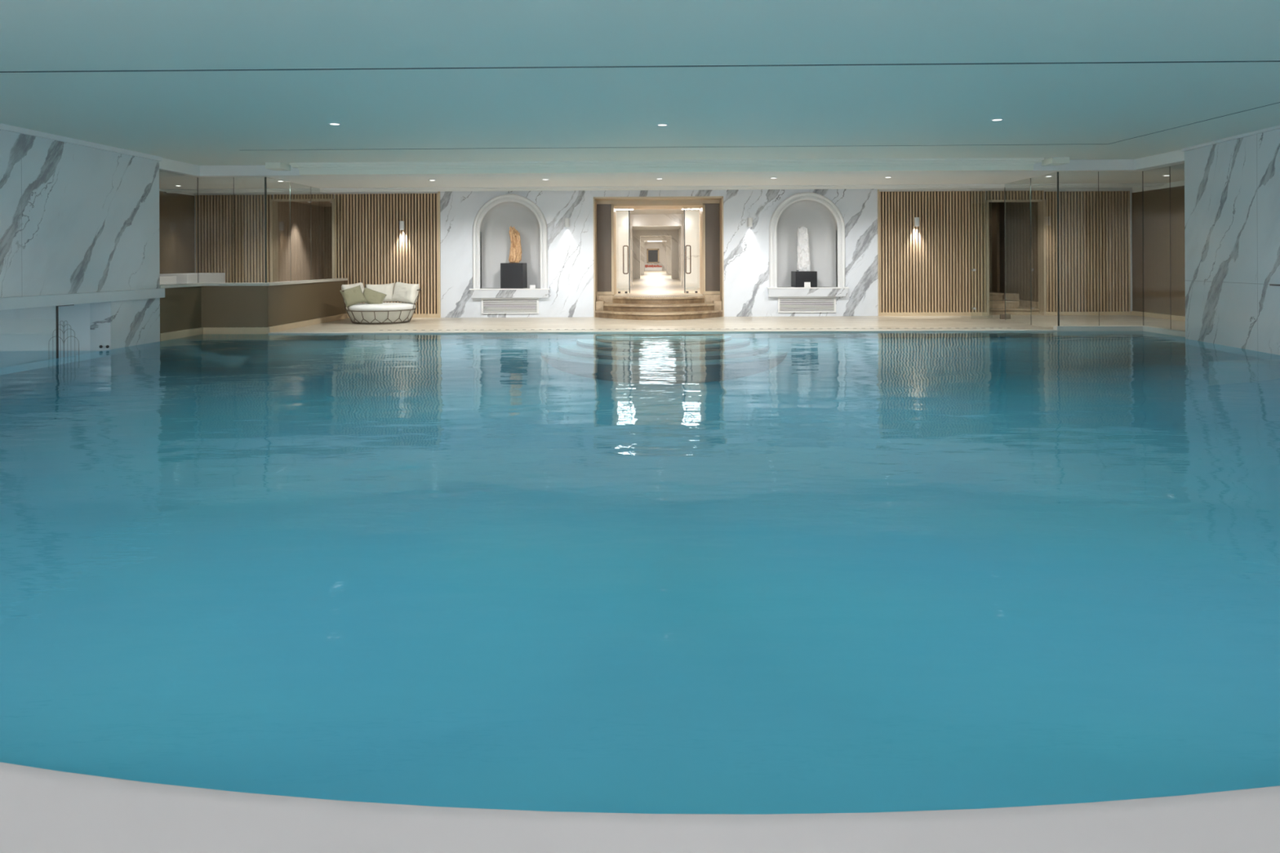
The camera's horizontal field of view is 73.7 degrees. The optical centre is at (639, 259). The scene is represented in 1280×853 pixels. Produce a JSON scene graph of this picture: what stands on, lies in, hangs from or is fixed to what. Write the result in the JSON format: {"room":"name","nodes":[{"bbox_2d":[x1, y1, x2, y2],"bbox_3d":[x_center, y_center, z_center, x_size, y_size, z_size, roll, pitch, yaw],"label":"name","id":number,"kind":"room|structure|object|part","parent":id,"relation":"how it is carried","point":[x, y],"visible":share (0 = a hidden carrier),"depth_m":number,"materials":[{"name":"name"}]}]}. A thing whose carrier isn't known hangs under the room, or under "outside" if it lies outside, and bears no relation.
{"room":"spa","nodes":[
{"label":"spa","id":0,"kind":"room"},
{"bbox_2d":[0,303,90,360],"bbox_3d":[-9.650,1.337,9.203,3.400,1.900,6.500,0,0,1],"label":"wall","id":1,"kind":"structure","parent":0,"point":[28,329],"depth_m":12.28,"materials":[{"name":"white paint"}]},
{"bbox_2d":[0,128,159,351],"bbox_3d":[-7.882,0.279,4.304,0.300,4.000,18.360,0,0,1],"label":"wall","id":2,"kind":"structure","parent":0,"point":[74,218],"depth_m":11.71,"materials":[{"name":"white stone"}]},
{"bbox_2d":[55,304,74,358],"bbox_3d":[-7.707,1.005,8.882,0.024,0.806,5.320,0,0,1],"label":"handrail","id":3,"kind":"object","parent":2,"relation":"attached to","point":[56,307],"visible":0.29,"depth_m":11.22,"materials":[{"name":"metal"}]},
{"bbox_2d":[0,123,162,160],"bbox_3d":[-7.721,-1.590,4.312,0.040,0.065,18.380,0,0,1],"label":"trim","id":4,"kind":"structure","parent":2,"relation":"attached to","point":[2,126],"depth_m":11.48,"materials":[{"name":"white paint"}]},
{"bbox_2d":[0,288,164,310],"bbox_3d":[-7.653,0.528,8.331,0.070,0.146,10.420,0,0,1],"label":"wall ledge","id":5,"kind":"object","parent":2,"relation":"attached to","point":[33,301],"visible":1,"depth_m":11.46,"materials":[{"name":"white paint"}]},
{"bbox_2d":[0,60,1279,72],"bbox_3d":[0.107,-1.664,7.330,16.000,0.013,0.031,0,0,1],"label":"trim","id":6,"kind":"structure","parent":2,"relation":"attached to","point":[1250,60],"depth_m":7.32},
{"bbox_2d":[159,191,195,273],"bbox_3d":[-9.851,-0.052,15.982,0.200,2.680,5.250,0,0,1],"label":"wall","id":7,"kind":"structure","parent":0,"point":[176,211],"depth_m":17.89,"materials":[{"name":"brown wood"}]},
{"bbox_2d":[277,201,324,281],"bbox_3d":[-8.104,-0.070,20.230,0.160,2.700,3.000,0,0,1],"label":"wall","id":8,"kind":"structure","parent":0,"point":[301,247],"depth_m":20.19,"materials":[{"name":"paint"}]},
{"bbox_2d":[324,206,332,279],"bbox_3d":[-6.483,-0.078,20.254,3.200,2.700,3.100,0,0,1],"label":"wall","id":9,"kind":"structure","parent":0,"point":[327,210],"depth_m":21.63,"materials":[{"name":"brown wood"}]},
{"bbox_2d":[0,338,1279,852],"bbox_3d":[0.333,1.536,4.821,16.100,0.604,19.650,0,0,1],"label":"swimming pool","id":10,"kind":"structure","parent":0,"point":[768,592],"depth_m":4.47,"materials":[{"name":"teal liquid"}]},
{"bbox_2d":[0,330,1279,398],"bbox_3d":[0.388,1.620,8.281,16.096,0.736,12.728,0,0,1],"label":"pool water","id":11,"kind":"object","parent":10,"relation":"in","point":[1075,344],"visible":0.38,"depth_m":11.80,"materials":[{"name":"blue liquid"}]},
{"bbox_2d":[540,336,786,384],"bbox_3d":[0.381,1.568,13.581,4.260,0.520,2.130,0,0,1],"label":"steps","id":12,"kind":"structure","parent":10,"relation":"on","point":[667,375],"depth_m":12.77,"materials":[{"name":"teal tile"}]},
{"bbox_2d":[0,0,1279,165],"bbox_3d":[0.315,-1.787,4.696,17.300,0.250,19.800,0,0,1],"label":"ceiling","id":13,"kind":"structure","parent":0,"point":[229,117],"depth_m":7.71,"materials":[{"name":"paint"}]},
{"bbox_2d":[328,122,341,124],"bbox_3d":[-3.687,-1.638,10.309,0.148,0.008,0.148,0,0,1],"label":"recessed light","id":14,"kind":"object","parent":13,"relation":"in","point":[330,123],"visible":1,"depth_m":10.28,"materials":[{"name":"white paint"}]},
{"bbox_2d":[656,123,668,125],"bbox_3d":[0.277,-1.657,10.497,0.148,0.008,0.148,0,0,1],"label":"recessed light","id":15,"kind":"object","parent":13,"relation":"in","point":[660,124],"visible":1,"depth_m":10.47,"materials":[{"name":"white paint"}]},
{"bbox_2d":[264,102,1279,150],"bbox_3d":[0.474,-1.666,9.975,12.950,0.013,5.262,0,0,1],"label":"trim","id":16,"kind":"structure","parent":13,"relation":"attached to","point":[1278,102],"depth_m":12.57,"materials":[{"name":"white"}]},
{"bbox_2d":[990,118,1004,120],"bbox_3d":[4.283,-1.677,10.234,0.148,0.008,0.148,0,0,1],"label":"recessed light","id":17,"kind":"object","parent":13,"relation":"in","point":[994,119],"visible":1,"depth_m":10.22,"materials":[{"name":"white paint"}]},
{"bbox_2d":[644,242,666,271],"bbox_3d":[1.075,-0.283,62.141,2.200,2.165,0.300,0,0,1],"label":"wall","id":18,"kind":"structure","parent":0,"point":[661,246],"depth_m":61.99,"materials":[{"name":"stone"}]},
{"bbox_2d":[646,248,658,262],"bbox_3d":[0.942,-0.275,61.948,0.880,1.020,0.050,0,0,1],"label":"picture","id":19,"kind":"object","parent":18,"relation":"attached to","point":[652,255],"visible":1,"depth_m":61.96,"materials":[{"name":"grey"}]},
{"bbox_2d":[631,226,679,242],"bbox_3d":[0.787,-1.314,44.143,2.200,0.100,36.100,0,0,1],"label":"ceiling","id":20,"kind":"structure","parent":0,"point":[633,228],"depth_m":34.36,"materials":[{"name":"white paint"}]},
{"bbox_2d":[631,213,682,285],"bbox_3d":[0.668,-0.341,36.244,2.000,2.285,20.500,0,0,1],"label":"wall","id":21,"kind":"structure","parent":0,"point":[670,236],"depth_m":35.98,"materials":[{"name":"stone"}]},
{"bbox_2d":[616,208,697,214],"bbox_3d":[0.468,-1.432,23.255,2.860,0.100,5.680,0,0,1],"label":"ceiling","id":22,"kind":"structure","parent":0,"point":[634,211],"depth_m":24.34,"materials":[{"name":"white paint"}]},
{"bbox_2d":[616,209,699,288],"bbox_3d":[0.760,-0.331,42.093,3.500,2.265,39.800,0,0,1],"label":"wall","id":23,"kind":"structure","parent":0,"point":[691,217],"depth_m":24.01,"materials":[{"name":"stone"}]},
{"bbox_2d":[596,203,719,291],"bbox_3d":[0.412,-0.252,19.221,2.752,2.150,0.150,0,0,1],"label":"wall","id":24,"kind":"structure","parent":0,"point":[712,210],"depth_m":19.13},
{"bbox_2d":[611,203,705,295],"bbox_3d":[0.420,-0.230,19.781,2.102,2.065,1.330,0,0,1],"label":"door frame","id":25,"kind":"structure","parent":24,"relation":"attached to","point":[701,206],"depth_m":19.32,"materials":[{"name":"beige stone"}]},
{"bbox_2d":[616,208,630,293],"bbox_3d":[-0.402,-0.207,20.385,0.317,2.020,0.077,0,0,1],"label":"door","id":26,"kind":"structure","parent":25,"relation":"attached to","point":[628,246],"depth_m":20.40,"materials":[{"name":"brown metal"}]},
{"bbox_3d":[-0.340,0.003,20.377,0.134,0.684,0.062,0,0,1],"label":"handle","id":27,"kind":"part","parent":26,"relation":"part of","materials":[{"name":"brown metal"}]},
{"bbox_2d":[684,208,697,293],"bbox_3d":[1.235,-0.215,20.360,0.367,2.020,0.077,0,0,1],"label":"door","id":28,"kind":"structure","parent":25,"relation":"attached to","point":[684,209],"depth_m":20.37,"materials":[{"name":"brown metal"}]},
{"bbox_3d":[1.150,-0.005,20.354,0.134,0.684,0.062,0,0,1],"label":"handle","id":29,"kind":"part","parent":28,"relation":"part of","materials":[{"name":"brown metal"}]},
{"bbox_2d":[593,195,724,317],"bbox_3d":[0.406,-0.062,18.790,2.812,2.600,0.712,0,0,1],"label":"door frame","id":30,"kind":"structure","parent":24,"relation":"attached to","point":[697,199],"depth_m":18.68,"materials":[{"name":"brown wood"}]},
{"bbox_2d":[597,291,719,294],"bbox_3d":[0.415,0.758,19.136,2.752,0.090,0.020,0,0,1],"label":"baseboard","id":31,"kind":"structure","parent":24,"relation":"attached to","point":[598,292],"depth_m":19.14,"materials":[{"name":"beige stone"}]},
{"bbox_2d":[614,270,702,295],"bbox_3d":[0.757,0.861,40.828,2.752,0.120,43.330,0,0,1],"label":"floor","id":32,"kind":"structure","parent":0,"point":[651,282],"depth_m":24.94,"materials":[{"name":"beige stone"}]},
{"bbox_2d":[644,264,662,271],"bbox_3d":[0.969,0.576,61.493,1.260,0.449,0.364,0,0,1],"label":"flower planter","id":33,"kind":"object","parent":32,"relation":"on","point":[651,268],"visible":1,"depth_m":61.34,"materials":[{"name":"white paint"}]},
{"bbox_2d":[194,186,1132,317],"bbox_3d":[0.392,-0.162,18.656,20.600,2.800,0.420,0,0,1],"label":"wall","id":34,"kind":"structure","parent":0,"point":[571,248],"depth_m":18.48,"materials":[{"name":"white stone"}]},
{"bbox_2d":[195,194,272,282],"bbox_3d":[-8.854,-0.074,18.607,1.690,2.675,0.046,0,0,1],"label":"wood panel","id":35,"kind":"object","parent":34,"relation":"attached to","point":[215,212],"visible":0.63,"depth_m":18.59,"materials":[{"name":"wood"}]},
{"bbox_2d":[269,198,335,282],"bbox_3d":[-7.338,-0.022,18.683,1.420,2.595,0.270,0,0,1],"label":"door frame","id":36,"kind":"structure","parent":34,"relation":"in","point":[273,237],"depth_m":18.56,"materials":[{"name":"brown wood"}]},
{"bbox_2d":[273,193,438,314],"bbox_3d":[-6.175,-0.122,18.565,3.630,2.615,0.046,0,0,1],"label":"wood panel","id":37,"kind":"object","parent":34,"relation":"attached to","point":[371,247],"visible":0.77,"depth_m":18.54,"materials":[{"name":"wood"}]},
{"bbox_2d":[399,221,404,230],"bbox_3d":[-5.144,-0.740,18.457,0.104,0.190,0.152,0,0,1],"label":"wall sconce","id":38,"kind":"object","parent":37,"relation":"attached to","point":[401,223],"visible":1,"depth_m":18.39,"materials":[{"name":"white paint"}]},
{"bbox_2d":[347,313,438,318],"bbox_3d":[-5.348,1.224,18.541,2.030,0.085,0.070,0,0,1],"label":"baseboard","id":39,"kind":"structure","parent":34,"relation":"attached to","point":[424,315],"depth_m":18.50,"materials":[{"name":"beige stone"}]},
{"bbox_2d":[469,288,550,297],"bbox_3d":[-2.808,0.724,18.416,1.720,0.200,0.160,0,0,1],"label":"niche shelf","id":40,"kind":"object","parent":34,"relation":"attached to","point":[482,292],"visible":1,"depth_m":18.36,"materials":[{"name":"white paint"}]},
{"bbox_2d":[500,262,527,288],"bbox_3d":[-2.742,0.348,18.555,0.490,0.550,0.380,0,0,7],"label":"plinth","id":41,"kind":"object","parent":40,"relation":"on","point":[513,275],"visible":0.97,"depth_m":18.37,"materials":[{"name":"black paint"}]},
{"bbox_2d":[508,226,521,262],"bbox_3d":[-2.716,-0.334,18.553,0.282,0.812,0.205,0,0,-22],"label":"sculpture","id":42,"kind":"object","parent":41,"relation":"on","point":[515,253],"visible":0.98,"depth_m":18.49,"materials":[{"name":"brown wood"}]},
{"bbox_2d":[481,297,538,313],"bbox_3d":[-2.815,0.999,18.479,1.240,0.340,0.035,0,0,1],"label":"air vent","id":43,"kind":"object","parent":34,"relation":"in","point":[489,305],"visible":1,"depth_m":18.47,"materials":[{"name":"white metal"}]},
{"bbox_2d":[472,194,547,288],"bbox_3d":[-2.812,-0.399,18.459,1.630,2.045,0.075,0,0,1],"label":"surround","id":44,"kind":"object","parent":34,"relation":"attached to","point":[477,221],"visible":1,"depth_m":18.43,"materials":[{"name":"white paint"}]},
{"bbox_2d":[564,217,568,226],"bbox_3d":[-1.575,-0.792,18.401,0.104,0.190,0.152,0,0,1],"label":"wall sconce","id":45,"kind":"object","parent":34,"relation":"attached to","point":[566,220],"visible":1,"depth_m":18.33,"materials":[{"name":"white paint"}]},
{"bbox_2d":[437,189,879,317],"bbox_3d":[0.384,-0.142,18.444,9.510,2.760,0.085,0,0,1],"label":"trim","id":46,"kind":"structure","parent":34,"relation":"attached to","point":[438,193],"depth_m":18.48,"materials":[{"name":"beige wood"}]},
{"bbox_2d":[159,180,1184,195],"bbox_3d":[0.368,-1.482,15.621,20.660,0.200,5.650,0,0,1],"label":"trim","id":47,"kind":"structure","parent":34,"relation":"attached to","point":[1181,183],"depth_m":17.45,"materials":[{"name":"white paint"}]},
{"bbox_2d":[747,217,752,226],"bbox_3d":[2.365,-0.802,18.339,0.104,0.190,0.152,0,0,1],"label":"wall sconce","id":48,"kind":"object","parent":34,"relation":"attached to","point":[749,220],"visible":1,"depth_m":18.27,"materials":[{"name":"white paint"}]},
{"bbox_2d":[777,296,835,312],"bbox_3d":[3.594,0.967,18.378,1.240,0.340,0.035,0,0,1],"label":"air vent","id":49,"kind":"object","parent":34,"relation":"in","point":[785,304],"visible":1,"depth_m":18.37,"materials":[{"name":"white paint"}]},
{"bbox_2d":[768,191,845,287],"bbox_3d":[3.597,-0.430,18.358,1.630,2.045,0.075,0,0,1],"label":"surround","id":50,"kind":"object","parent":34,"relation":"attached to","point":[818,197],"visible":1,"depth_m":18.34,"materials":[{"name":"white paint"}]},
{"bbox_2d":[767,286,848,297],"bbox_3d":[3.602,0.692,18.316,1.720,0.200,0.160,0,0,1],"label":"niche shelf","id":51,"kind":"object","parent":34,"relation":"attached to","point":[772,291],"visible":1,"depth_m":18.26,"materials":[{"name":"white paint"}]},
{"bbox_2d":[795,226,810,271],"bbox_3d":[3.534,-0.236,18.454,0.319,0.970,0.239,0,0,1],"label":"stone sculpture","id":52,"kind":"object","parent":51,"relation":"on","point":[803,264],"visible":1,"depth_m":18.39,"materials":[{"name":"stone"}]},
{"bbox_2d":[791,271,817,287],"bbox_3d":[3.547,0.423,18.457,0.470,0.340,0.380,0,0,-5],"label":"plinth","id":53,"kind":"object","parent":51,"relation":"on","point":[798,278],"visible":1,"depth_m":18.27,"materials":[{"name":"black paint"}]},
{"bbox_2d":[804,282,810,287],"bbox_3d":[3.580,0.536,18.251,0.130,0.110,0.040,0,0,1],"label":"name card","id":54,"kind":"object","parent":51,"relation":"on","point":[806,284],"visible":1,"depth_m":18.24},
{"bbox_2d":[879,190,1044,312],"bbox_3d":[6.913,-0.171,18.360,3.550,2.605,0.046,0,0,1],"label":"wood panel","id":55,"kind":"object","parent":34,"relation":"attached to","point":[926,267],"visible":0.99,"depth_m":18.36,"materials":[{"name":"wood"}]},
{"bbox_2d":[914,217,919,226],"bbox_3d":[5.924,-0.809,18.283,0.104,0.190,0.152,0,0,1],"label":"wall sconce","id":56,"kind":"object","parent":55,"relation":"attached to","point":[916,219],"visible":1,"depth_m":18.22,"materials":[{"name":"white paint"}]},
{"bbox_2d":[879,311,1131,315],"bbox_3d":[7.835,1.164,18.334,5.400,0.075,0.070,0,0,1],"label":"baseboard","id":57,"kind":"structure","parent":34,"relation":"attached to","point":[962,313],"depth_m":18.31,"materials":[{"name":"beige stone"}]},
{"bbox_2d":[985,199,1046,315],"bbox_3d":[8.075,-0.042,18.440,1.270,2.485,0.270,0,0,1],"label":"door frame","id":58,"kind":"structure","parent":34,"relation":"in","point":[1041,202],"depth_m":18.32,"materials":[{"name":"brown wood"}]},
{"bbox_2d":[1044,191,1130,311],"bbox_3d":[9.613,-0.174,18.317,1.810,2.585,0.046,0,0,1],"label":"wood panel","id":59,"kind":"object","parent":34,"relation":"attached to","point":[1091,237],"visible":0.98,"depth_m":18.30,"materials":[{"name":"wood"}]},
{"bbox_2d":[159,149,1184,206],"bbox_3d":[0.412,-1.607,17.196,20.700,0.450,8.800,0,0,1],"label":"ceiling","id":60,"kind":"structure","parent":0,"point":[1112,172],"depth_m":15.88,"materials":[{"name":"white paint"}]},
{"bbox_2d":[265,156,1069,175],"bbox_3d":[0.408,-1.572,14.396,13.380,0.180,0.401,0,0,1],"label":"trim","id":61,"kind":"structure","parent":60,"relation":"attached to","point":[1006,163],"depth_m":14.43,"materials":[{"name":"white paint"}]},
{"bbox_2d":[276,315,1185,332],"bbox_3d":[2.122,1.380,15.594,17.060,0.300,5.650,0,0,1],"label":"deck","id":62,"kind":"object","parent":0,"point":[980,322],"visible":0.37,"depth_m":16.37,"materials":[{"name":"beige stone"}]},
{"bbox_2d":[340,288,421,324],"bbox_3d":[-5.217,0.921,17.256,1.558,0.673,1.457,0,0,1],"label":"daybed","id":63,"kind":"object","parent":62,"relation":"on","point":[364,313],"visible":0.84,"depth_m":16.70,"materials":[{"name":"white fabric"}]},
{"bbox_2d":[341,282,364,302],"bbox_3d":[-5.822,0.681,17.319,0.268,0.438,0.621,0,0,21],"label":"cushion","id":64,"kind":"object","parent":63,"relation":"on","point":[349,286],"visible":0.22,"depth_m":17.25,"materials":[{"name":"white fabric"}]},
{"bbox_2d":[339,284,367,306],"bbox_3d":[-5.666,0.722,16.871,0.487,0.433,0.223,0,0,-38],"label":"throw pillow","id":65,"kind":"object","parent":63,"relation":"on","point":[353,295],"visible":1,"depth_m":16.81,"materials":[{"name":"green fabric"}]},
{"bbox_2d":[363,287,386,303],"bbox_3d":[-5.356,0.762,17.114,0.527,0.416,0.239,0,0,-13],"label":"throw pillow","id":66,"kind":"object","parent":63,"relation":"on","point":[371,296],"visible":0.9,"depth_m":17.07,"materials":[{"name":"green fabric"}]},
{"bbox_2d":[364,282,395,302],"bbox_3d":[-5.394,0.689,17.730,0.613,0.409,0.251,0,0,-9],"label":"cushion","id":67,"kind":"object","parent":63,"relation":"on","point":[387,289],"visible":0.56,"depth_m":17.66,"materials":[{"name":"white fabric"}]},
{"bbox_2d":[346,302,415,311],"bbox_3d":[-5.216,0.944,17.204,1.344,0.120,1.344,0,0,1],"label":"seat cushion","id":68,"kind":"object","parent":63,"relation":"on","point":[364,306],"depth_m":16.72,"materials":[{"name":"white fabric"}]},
{"bbox_2d":[391,281,419,303],"bbox_3d":[-4.777,0.674,17.487,0.762,0.446,0.296,0,0,38],"label":"cushion","id":69,"kind":"object","parent":63,"relation":"on","point":[402,292],"visible":0.98,"depth_m":17.35,"materials":[{"name":"white fabric"}]},
{"bbox_2d":[595,293,722,319],"bbox_3d":[0.402,1.008,18.294,2.752,0.460,1.745,0,0,1],"label":"entrance steps","id":70,"kind":"structure","parent":62,"relation":"on","point":[706,305],"depth_m":18.13,"materials":[{"name":"brown stone"}]},
{"bbox_2d":[267,329,1057,338],"bbox_3d":[0.382,1.294,14.686,13.610,0.128,0.120,0,0,1],"label":"trim","id":71,"kind":"structure","parent":62,"relation":"attached to","point":[836,331],"depth_m":14.64,"materials":[{"name":"stone"}]},
{"bbox_2d":[378,328,976,330],"bbox_3d":[0.943,1.232,15.107,11.200,0.006,0.090,0,0,1],"label":"drain","id":72,"kind":"object","parent":62,"relation":"on","point":[797,328],"visible":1,"depth_m":15.09,"materials":[{"name":"stone"}]},
{"bbox_2d":[971,190,1010,319],"bbox_3d":[7.061,-0.104,17.202,0.891,2.620,0.108,0,0,-14],"label":"door","id":73,"kind":"structure","parent":62,"relation":"on","point":[1002,316],"depth_m":17.25,"materials":[{"name":"clear glass"}]},
{"bbox_2d":[986,172,1053,328],"bbox_3d":[7.240,-0.150,16.478,0.027,2.710,3.573,0,0,2],"label":"glass screen","id":74,"kind":"object","parent":62,"relation":"on","point":[1053,172],"visible":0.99,"depth_m":15.74,"materials":[{"name":"clear glass"}]},
{"bbox_2d":[988,202,1038,301],"bbox_3d":[7.711,-0.298,19.831,3.600,3.000,2.700,0,0,1],"label":"wall","id":75,"kind":"structure","parent":0,"point":[1017,215],"depth_m":19.87,"materials":[{"name":"brown wood"}]},
{"bbox_2d":[1053,325,1185,337],"bbox_3d":[7.865,1.267,13.873,1.560,0.270,1.550,0,0,1],"label":"trim","id":76,"kind":"structure","parent":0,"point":[1060,328],"depth_m":14.49,"materials":[{"name":"stone"}]},
{"bbox_2d":[1057,163,1183,329],"bbox_3d":[7.865,-0.188,13.866,1.457,2.640,1.487,0,0,1],"label":"glass screen","id":77,"kind":"object","parent":76,"relation":"on","point":[1058,257],"visible":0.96,"depth_m":14.60,"materials":[{"name":"clear glass"}]},
{"bbox_2d":[1132,185,1185,316],"bbox_3d":[10.604,-0.122,15.460,0.200,2.620,5.650,0,0,1],"label":"wall","id":78,"kind":"structure","parent":0,"point":[1162,295],"depth_m":17.33,"materials":[{"name":"brown wood"}]},
{"bbox_2d":[1131,311,1185,321],"bbox_3d":[10.490,1.144,15.497,0.040,0.090,5.520,0,0,1],"label":"baseboard","id":79,"kind":"structure","parent":78,"relation":"attached to","point":[1133,313],"depth_m":17.24,"materials":[{"name":"beige stone"}]},
{"bbox_2d":[1184,128,1279,355],"bbox_3d":[7.565,0.203,3.992,0.299,4.000,18.317,0,0,6],"label":"wall","id":80,"kind":"structure","parent":0,"point":[1232,188],"depth_m":11.82,"materials":[{"name":"white stone"}]},
{"bbox_2d":[1182,124,1279,151],"bbox_3d":[7.386,-1.676,3.994,0.040,0.040,18.294,0,0,6],"label":"trim","id":81,"kind":"structure","parent":80,"relation":"attached to","point":[1275,127],"depth_m":11.76,"materials":[{"name":"white paint"}]},
{"bbox_3d":[7.417,1.254,19.711,3.000,0.100,2.750,0,0,1],"label":"floor","id":82,"kind":"structure","parent":0,"visible":0},
{"bbox_2d":[989,291,1039,315],"bbox_3d":[7.419,0.899,19.646,2.710,0.610,2.280,0,0,1],"label":"stair","id":83,"kind":"structure","parent":82,"relation":"on","point":[1014,305],"depth_m":18.79,"materials":[{"name":"stone"}]},
{"bbox_3d":[8.537,0.923,19.168,0.420,0.290,1.200,0,0,1],"label":"skirting","id":84,"kind":"part","parent":83,"relation":"part of","materials":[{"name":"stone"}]},
{"bbox_3d":[-9.448,2.011,9.150,3.599,0.350,6.400,0,0,1],"label":"floor","id":85,"kind":"structure","parent":0,"visible":0},
{"bbox_2d":[0,351,98,368],"bbox_3d":[-9.029,1.569,9.208,2.620,0.510,6.130,0,0,1],"label":"water","id":86,"kind":"object","parent":85,"relation":"on","point":[7,358],"visible":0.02,"depth_m":11.57,"materials":[{"name":"blue liquid"}]},
{"bbox_2d":[48,320,79,355],"bbox_3d":[-7.794,1.092,11.544,0.416,0.532,0.004,0,0,1],"label":"rail","id":87,"kind":"object","parent":86,"relation":"in","point":[64,326],"visible":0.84,"depth_m":11.54,"materials":[{"name":"grey metal"}]},
{"bbox_3d":[-8.243,1.420,16.007,3.400,0.320,5.150,0,0,1],"label":"floor","id":88,"kind":"structure","parent":0,"visible":0},
{"bbox_2d":[160,275,177,284],"bbox_3d":[-9.407,0.796,16.250,0.630,0.940,1.000,0,0,1],"label":"block","id":89,"kind":"object","parent":88,"relation":"on","point":[164,280],"visible":0.13,"depth_m":16.46,"materials":[{"name":"paint"}]},
{"bbox_2d":[160,272,225,284],"bbox_3d":[-9.335,0.776,17.699,0.730,0.980,1.500,0,0,1],"label":"block","id":90,"kind":"object","parent":88,"relation":"on","point":[188,277],"visible":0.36,"depth_m":17.42,"materials":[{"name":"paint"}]},
{"bbox_2d":[160,278,347,341],"bbox_3d":[-7.065,0.966,16.006,1.380,1.118,5.025,0,0,1],"label":"counter","id":91,"kind":"object","parent":88,"relation":"on","point":[187,309],"visible":0.82,"depth_m":14.77,"materials":[{"name":"wood"}]},
{"bbox_2d":[162,170,342,284],"bbox_3d":[-7.084,-0.515,16.003,1.208,1.840,4.972,0,0,1],"label":"glass screen","id":92,"kind":"object","parent":91,"relation":"on","point":[265,186],"visible":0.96,"depth_m":14.85,"materials":[{"name":"clear glass"}]}
]}

